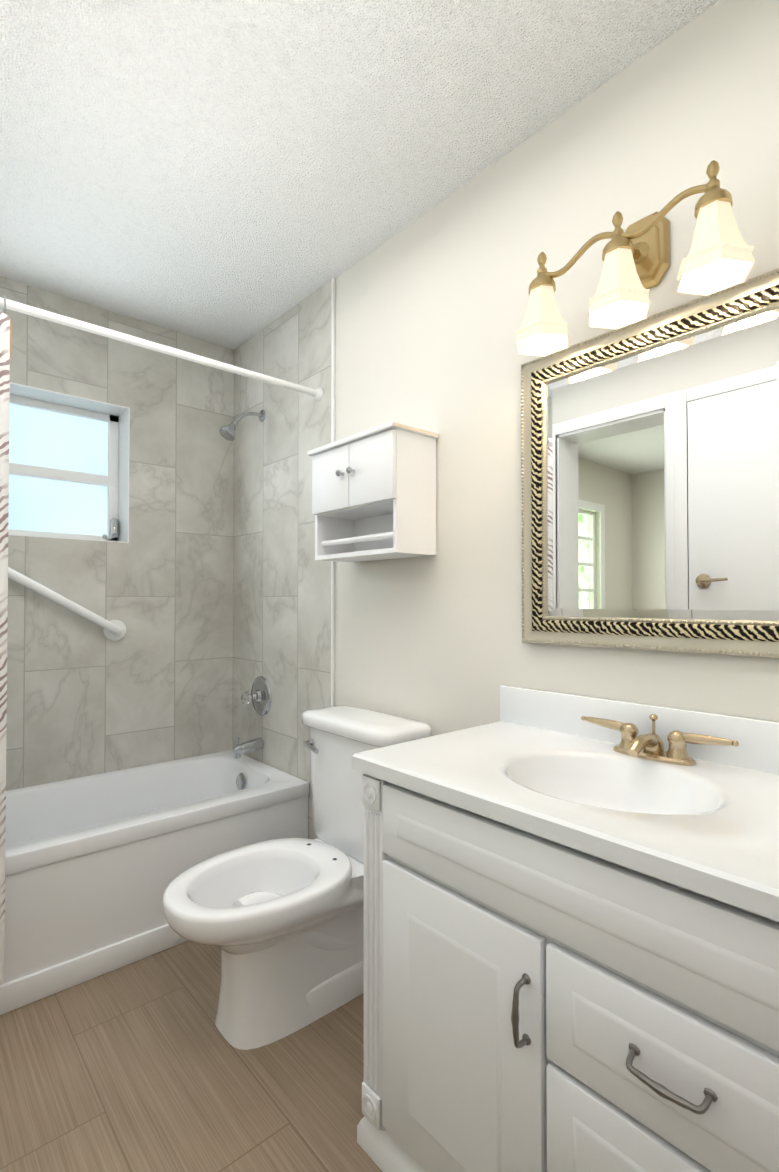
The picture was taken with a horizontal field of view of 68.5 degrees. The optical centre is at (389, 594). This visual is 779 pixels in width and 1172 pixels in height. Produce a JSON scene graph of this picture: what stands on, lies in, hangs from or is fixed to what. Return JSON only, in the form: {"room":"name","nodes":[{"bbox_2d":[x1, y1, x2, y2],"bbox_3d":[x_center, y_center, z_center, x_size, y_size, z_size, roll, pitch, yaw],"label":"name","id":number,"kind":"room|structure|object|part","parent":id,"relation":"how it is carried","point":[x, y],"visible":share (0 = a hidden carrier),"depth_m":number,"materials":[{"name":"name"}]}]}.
{"room":"bathroom","nodes":[
{"label":"bathroom","id":0,"kind":"room"},
{"bbox_2d":[0,277,233,790],"bbox_3d":[-1.410,-0.012,2.428,1.920,2.440,0.200,1,-1,-41],"label":"wall","id":1,"kind":"structure","parent":0,"point":[87,697],"depth_m":2.54,"materials":[{"name":"tile"}]},
{"bbox_2d":[8,567,125,640],"bbox_3d":[-1.338,0.022,2.312,0.537,0.358,0.067,1,-1,-41],"label":"grab rail","id":2,"kind":"object","parent":1,"relation":"attached to","point":[114,630],"visible":0.9,"depth_m":2.32,"materials":[{"name":"white plastic"}]},
{"bbox_2d":[8,382,129,542],"bbox_3d":[-1.446,-0.528,2.390,0.627,0.600,0.180,1,-1,-41],"label":"window","id":3,"kind":"structure","parent":1,"relation":"in","point":[68,466],"depth_m":2.50,"materials":[{"name":"white"}]},
{"bbox_3d":[-1.492,-0.528,2.443,0.585,0.558,0.004,1,-1,-41],"label":"glass","id":4,"kind":"part","parent":3,"relation":"part of","materials":[{"name":"blue"}]},
{"bbox_2d":[102,519,117,539],"bbox_3d":[-1.258,-0.291,2.570,0.076,0.101,0.070,1,-1,-41],"label":"window latch","id":5,"kind":"object","parent":3,"relation":"attached to","point":[113,528],"depth_m":2.59,"materials":[{"name":"silver metal"}]},
{"bbox_2d":[0,941,381,1171],"bbox_3d":[-0.370,1.241,1.228,1.920,0.100,3.350,1,-1,-41],"label":"floor","id":6,"kind":"structure","parent":0,"point":[143,1065],"depth_m":1.40,"materials":[{"name":"tile"}]},
{"bbox_2d":[0,750,308,1014],"bbox_3d":[-1.116,0.981,2.075,1.505,0.445,0.691,1,-1,-41],"label":"tub","id":7,"kind":"object","parent":6,"relation":"on","point":[96,865],"visible":0.81,"depth_m":1.92,"materials":[{"name":"white ceramic"}]},
{"bbox_2d":[162,705,431,1049],"bbox_3d":[-0.285,0.797,1.701,0.745,0.801,0.476,1,-1,-41],"label":"toilet","id":8,"kind":"object","parent":6,"relation":"on","point":[279,923],"visible":0.92,"depth_m":1.64,"materials":[{"name":"white ceramic"}]},
{"bbox_3d":[-0.308,0.996,1.678,0.686,0.403,0.406,1,-1,-41],"label":"bowl","id":9,"kind":"part","parent":8,"relation":"part of","materials":[{"name":"white ceramic"}]},
{"bbox_3d":[-0.258,0.506,1.909,0.033,0.035,0.093,1,-1,-41],"label":"lever","id":10,"kind":"part","parent":8,"relation":"part of","materials":[{"name":"silver metal"}]},
{"bbox_3d":[-0.083,0.638,1.881,0.198,0.380,0.444,1,-1,-41],"label":"tank","id":11,"kind":"part","parent":8,"relation":"part of","materials":[{"name":"white ceramic"}]},
{"bbox_3d":[-0.088,0.424,1.880,0.219,0.049,0.476,1,-1,-41],"label":"lid","id":12,"kind":"part","parent":8,"relation":"part of","materials":[{"name":"white ceramic"}]},
{"bbox_2d":[352,685,778,1171],"bbox_3d":[0.423,0.717,1.053,0.564,0.943,0.950,1,-1,-41],"label":"bathroom vanity","id":13,"kind":"object","parent":6,"relation":"on","point":[571,932],"visible":1,"depth_m":0.93,"materials":[{"name":"white paint"}]},
{"bbox_3d":[0.296,0.807,0.798,0.038,0.400,0.290,1,-1,-41],"label":"handle","id":14,"kind":"part","parent":13,"relation":"part of","materials":[{"name":"grey metal"}]},
{"bbox_2d":[581,714,738,765],"bbox_3d":[0.534,0.300,1.194,0.128,0.090,0.329,1,-1,-41],"label":"faucet","id":15,"kind":"object","parent":13,"relation":"on","point":[644,749],"depth_m":1.20,"materials":[{"name":"gold metal"}]},
{"bbox_2d":[0,0,719,349],"bbox_3d":[-0.370,-1.298,1.264,1.920,0.100,3.350,1,-1,-41],"label":"ceiling","id":16,"kind":"structure","parent":0,"point":[232,174],"depth_m":1.52,"materials":[{"name":"white paint"}]},
{"bbox_2d":[334,0,778,735],"bbox_3d":[0.342,-0.022,1.738,0.200,2.440,3.150,1,-1,-41],"label":"wall","id":17,"kind":"structure","parent":0,"point":[430,308],"depth_m":1.61,"materials":[{"name":"white paint"}]},
{"bbox_2d":[233,279,331,839],"bbox_3d":[-0.499,-0.010,2.538,0.008,2.440,0.838,1,-1,-41],"label":"wall tile","id":18,"kind":"structure","parent":17,"relation":"attached to","point":[281,610],"depth_m":2.50,"materials":[{"name":"tile"}]},
{"bbox_2d":[219,410,265,440],"bbox_3d":[-0.665,-0.767,2.572,0.208,0.171,0.076,1,-1,-41],"label":"shower head","id":19,"kind":"object","parent":18,"relation":"attached to","point":[228,432],"visible":1,"depth_m":2.54},
{"bbox_2d":[232,737,263,758],"bbox_3d":[-0.637,0.682,2.575,0.140,0.092,0.054,1,-1,-41],"label":"tub spout","id":20,"kind":"object","parent":18,"relation":"attached to","point":[255,744],"visible":1,"depth_m":2.55,"materials":[{"name":"silver metal"}]},
{"bbox_2d":[241,676,271,715],"bbox_3d":[-0.623,0.466,2.591,0.097,0.180,0.180,1,-1,-41],"label":"shower valve","id":21,"kind":"object","parent":18,"relation":"attached to","point":[259,696],"visible":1,"depth_m":2.58,"materials":[{"name":"silver metal"}]},
{"bbox_3d":[-0.642,0.465,2.574,0.047,0.064,0.064,1,-1,-41],"label":"knob","id":22,"kind":"part","parent":21,"relation":"part of","materials":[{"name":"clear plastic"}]},
{"bbox_3d":[-0.606,0.466,2.607,0.050,0.180,0.180,1,-1,-41],"label":"plate","id":23,"kind":"part","parent":21,"relation":"part of","materials":[{"name":"silver metal"}]},
{"bbox_2d":[331,278,334,705],"bbox_3d":[-0.220,-0.015,2.217,0.011,2.440,0.012,1,-1,-41],"label":"trim","id":24,"kind":"structure","parent":17,"relation":"attached to","point":[333,440],"depth_m":2.22,"materials":[{"name":"white"}]},
{"bbox_2d":[308,421,437,561],"bbox_3d":[-0.073,-0.313,1.898,0.212,0.384,0.451,1,-1,-41],"label":"upper cabinet","id":25,"kind":"object","parent":17,"relation":"attached to","point":[374,494],"visible":1,"depth_m":1.80,"materials":[{"name":"white wood"}]},
{"bbox_3d":[-0.143,-0.393,1.839,0.028,0.022,0.078,1,-1,-41],"label":"knob","id":26,"kind":"part","parent":25,"relation":"part of","materials":[{"name":"silver metal"}]},
{"bbox_2d":[515,160,755,356],"bbox_3d":[0.517,-0.733,1.256,0.184,0.262,0.520,1,-1,-41],"label":"sconce","id":27,"kind":"object","parent":17,"relation":"attached to","point":[636,258],"visible":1,"depth_m":1.21,"materials":[{"name":"white glass"}]},
{"bbox_3d":[0.576,-0.781,1.309,0.026,0.165,0.118,1,-1,-41],"label":"plate","id":28,"kind":"part","parent":27,"relation":"part of","materials":[{"name":"gold metal"}]},
{"bbox_2d":[521,268,778,658],"bbox_3d":[0.585,-0.249,1.289,0.030,0.750,0.680,1,-1,-41],"label":"mirror","id":29,"kind":"object","parent":17,"relation":"attached to","point":[649,483],"visible":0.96,"depth_m":1.27,"materials":[{"name":"beige mirror"}]},
{"bbox_3d":[-0.950,-0.038,0.603,0.200,2.440,3.150,1,-1,-41],"label":"wall","id":30,"kind":"structure","parent":0,"visible":0},
{"bbox_2d":[0,297,322,400],"bbox_3d":[-0.847,-0.809,1.794,1.509,0.052,0.052,1,-1,-41],"label":"curtain rod","id":31,"kind":"object","parent":30,"relation":"attached to","point":[317,393],"visible":0.98,"depth_m":1.85,"materials":[{"name":"white plastic"}]},
{"bbox_2d":[0,296,11,984],"bbox_3d":[-1.227,0.111,1.430,0.459,1.887,0.074,1,-1,-41],"label":"curtain","id":32,"kind":"object","parent":31,"relation":"hanging from","point":[5,336],"visible":0.94,"depth_m":1.56,"materials":[{"name":"fabric"}]}
]}

